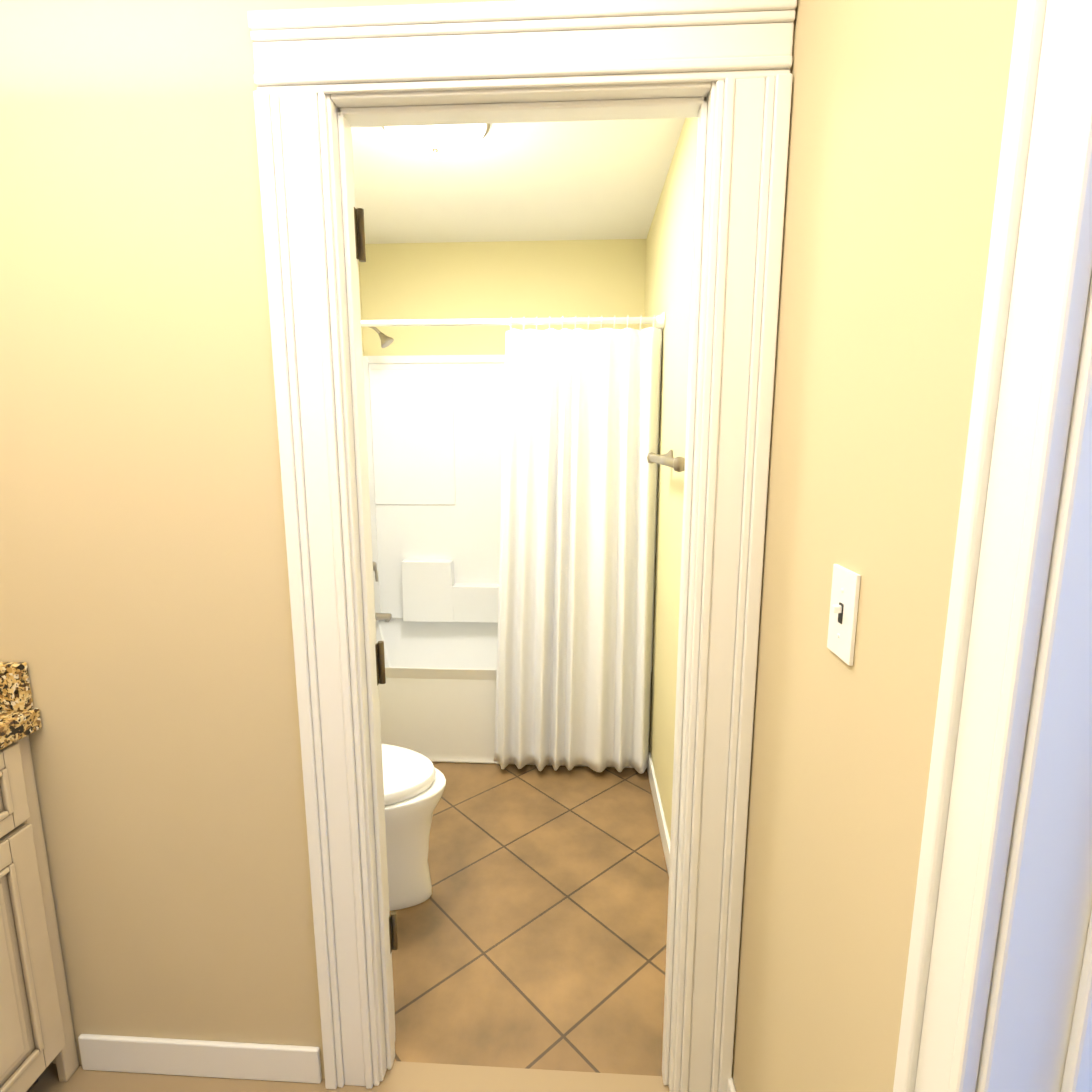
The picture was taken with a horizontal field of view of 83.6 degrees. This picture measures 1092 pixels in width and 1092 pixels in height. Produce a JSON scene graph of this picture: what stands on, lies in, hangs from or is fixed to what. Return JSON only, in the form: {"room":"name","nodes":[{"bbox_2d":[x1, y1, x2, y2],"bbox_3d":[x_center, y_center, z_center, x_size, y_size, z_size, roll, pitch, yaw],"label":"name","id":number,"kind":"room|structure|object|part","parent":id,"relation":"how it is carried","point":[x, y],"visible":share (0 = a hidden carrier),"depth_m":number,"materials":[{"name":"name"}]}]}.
{"room":"bathroom","nodes":[
{"label":"bathroom","id":0,"kind":"room"},
{"bbox_2d":[30,1061,668,1091],"bbox_3d":[-0.693,1.410,0.569,2.220,0.100,1.810,1,10,3],"label":"floor","id":1,"kind":"structure","parent":0,"point":[399,1076],"depth_m":1.39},
{"bbox_2d":[0,722,78,1091],"bbox_3d":[-1.374,0.932,0.562,0.606,0.846,1.634,1,10,3],"label":"bathroom vanity","id":2,"kind":"object","parent":1,"relation":"on","point":[37,1036],"depth_m":1.26,"materials":[{"name":"beige wood"}]},
{"bbox_2d":[0,706,40,741],"bbox_3d":[-1.388,0.493,0.488,0.577,0.045,1.634,1,10,3],"label":"countertop","id":3,"kind":"structure","parent":2,"relation":"on","point":[12,722],"depth_m":1.23,"materials":[{"name":"stone"}]},
{"bbox_2d":[358,259,363,355],"bbox_3d":[-1.078,-0.190,2.396,0.120,2.440,2.180,1,10,3],"label":"wall","id":4,"kind":"structure","parent":0,"point":[360,306],"depth_m":3.18,"materials":[{"name":"yellow paint"}]},
{"bbox_2d":[361,312,664,773],"bbox_3d":[-0.276,0.028,2.536,1.466,1.894,0.098,1,10,3],"label":"shower curtain","id":5,"kind":"object","parent":4,"relation":"attached to","point":[577,533],"visible":1,"depth_m":2.51,"materials":[{"name":"white fabric"}]},
{"bbox_3d":[-0.275,-0.880,2.400,1.466,0.059,0.060,1,10,3],"label":"rod","id":6,"kind":"part","parent":5,"relation":"part of","materials":[{"name":"white metal"}]},
{"bbox_2d":[0,0,793,1078],"bbox_3d":[-0.554,0.011,1.217,2.160,2.440,0.050,1,10,3],"label":"wall","id":7,"kind":"structure","parent":0,"point":[146,634],"depth_m":1.19,"materials":[{"name":"beige paint"}]},
{"bbox_2d":[0,662,32,709],"bbox_3d":[-1.349,0.287,1.270,0.565,0.099,0.020,1,10,3],"label":"backsplash","id":8,"kind":"structure","parent":7,"relation":"attached to","point":[15,689],"depth_m":1.25,"materials":[{"name":"stone"}]},
{"bbox_2d":[78,1034,321,1083],"bbox_3d":[-0.793,1.173,1.397,0.565,0.090,0.012,1,10,3],"label":"baseboard","id":9,"kind":"structure","parent":7,"relation":"attached to","point":[222,1059],"depth_m":1.39,"materials":[{"name":"white paint"}]},
{"bbox_2d":[351,134,395,1031],"bbox_3d":[-0.675,0.199,1.361,0.615,2.005,0.035,2,10,9],"label":"bathroom door","id":10,"kind":"structure","parent":7,"relation":"in","point":[373,578],"depth_m":1.30,"materials":[{"name":"white paint"}]},
{"bbox_2d":[354,207,397,953],"bbox_3d":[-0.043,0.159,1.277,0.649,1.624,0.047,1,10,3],"label":"hardware piece","id":11,"kind":"object","parent":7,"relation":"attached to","point":[361,257],"visible":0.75,"depth_m":1.32,"materials":[{"name":"brown metal"}]},
{"bbox_2d":[248,0,796,1091],"bbox_3d":[-0.046,0.161,1.228,0.897,2.142,0.123,1,10,3],"label":"door frame","id":12,"kind":"structure","parent":7,"relation":"attached to","point":[326,80],"depth_m":1.11,"materials":[{"name":"white paint"}]},
{"bbox_2d":[360,239,645,355],"bbox_3d":[-0.227,-0.355,3.366,1.710,2.440,0.120,1,10,3],"label":"wall","id":13,"kind":"structure","parent":0,"point":[519,279],"depth_m":3.14,"materials":[{"name":"yellow paint"}]},
{"bbox_2d":[351,118,684,243],"bbox_3d":[-0.284,-1.434,2.139,1.710,0.100,2.180,1,10,3],"label":"ceiling","id":14,"kind":"structure","parent":0,"point":[571,180],"depth_m":2.41,"materials":[{"name":"white paint"}]},
{"bbox_2d":[382,124,489,157],"bbox_3d":[-0.352,-1.299,1.932,0.350,0.096,0.350,1,10,3],"label":"bathroom ceiling light","id":15,"kind":"object","parent":14,"relation":"attached to","point":[440,141],"visible":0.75,"depth_m":1.90,"materials":[{"name":"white glass"}]},
{"bbox_2d":[390,762,668,1075],"bbox_3d":[-0.286,1.074,2.541,1.710,0.100,2.230,1,10,3],"label":"floor","id":16,"kind":"structure","parent":0,"point":[532,932],"depth_m":1.83,"materials":[{"name":"brown tile"}]},
{"bbox_2d":[382,744,445,910],"bbox_3d":[-0.676,0.723,1.909,0.730,0.805,0.450,1,10,3],"label":"toilet","id":17,"kind":"object","parent":16,"relation":"on","point":[414,782],"visible":0.21,"depth_m":1.87,"materials":[{"name":"white ceramic"}]},
{"bbox_2d":[363,327,661,767],"bbox_3d":[-0.252,-0.070,2.959,1.464,2.014,0.773,1,10,3],"label":"bathtub","id":18,"kind":"object","parent":16,"relation":"on","point":[434,428],"visible":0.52,"depth_m":3.26,"materials":[{"name":"white plastic"}]},
{"bbox_2d":[644,0,1017,1091],"bbox_3d":[0.457,-0.019,1.393,0.120,2.440,4.040,1,10,3],"label":"wall","id":19,"kind":"structure","parent":0,"point":[896,122],"depth_m":0.76,"materials":[{"name":"beige paint"}]},
{"bbox_2d":[647,752,669,874],"bbox_3d":[0.420,1.054,2.095,0.012,0.090,1.236,1,10,3],"label":"baseboard","id":20,"kind":"structure","parent":19,"relation":"attached to","point":[664,834],"depth_m":2.29,"materials":[{"name":"white paint"}]},
{"bbox_2d":[647,450,684,471],"bbox_3d":[0.380,-0.257,1.840,0.086,0.059,0.670,1,10,3],"label":"towel rail","id":21,"kind":"object","parent":19,"relation":"attached to","point":[677,464],"visible":0.71,"depth_m":1.73,"materials":[{"name":"grey metal"}]},
{"bbox_2d":[727,1077,735,1091],"bbox_3d":[0.380,1.235,1.033,0.012,0.090,0.593,1,10,3],"label":"baseboard","id":22,"kind":"structure","parent":19,"relation":"attached to","point":[730,1086],"depth_m":1.30,"materials":[{"name":"white paint"}]},
{"bbox_2d":[827,564,860,665],"bbox_3d":[0.375,0.086,0.781,0.015,0.115,0.070,1,10,3],"label":"light switch","id":23,"kind":"object","parent":19,"relation":"attached to","point":[845,590],"visible":1,"depth_m":0.77,"materials":[{"name":"white plastic"}]},
{"bbox_2d":[893,0,1091,1091],"bbox_3d":[0.394,0.363,0.106,0.140,2.121,0.942,1,10,3],"label":"door frame","id":24,"kind":"structure","parent":19,"relation":"attached to","point":[998,991],"depth_m":0.47,"materials":[{"name":"white paint"}]}
]}

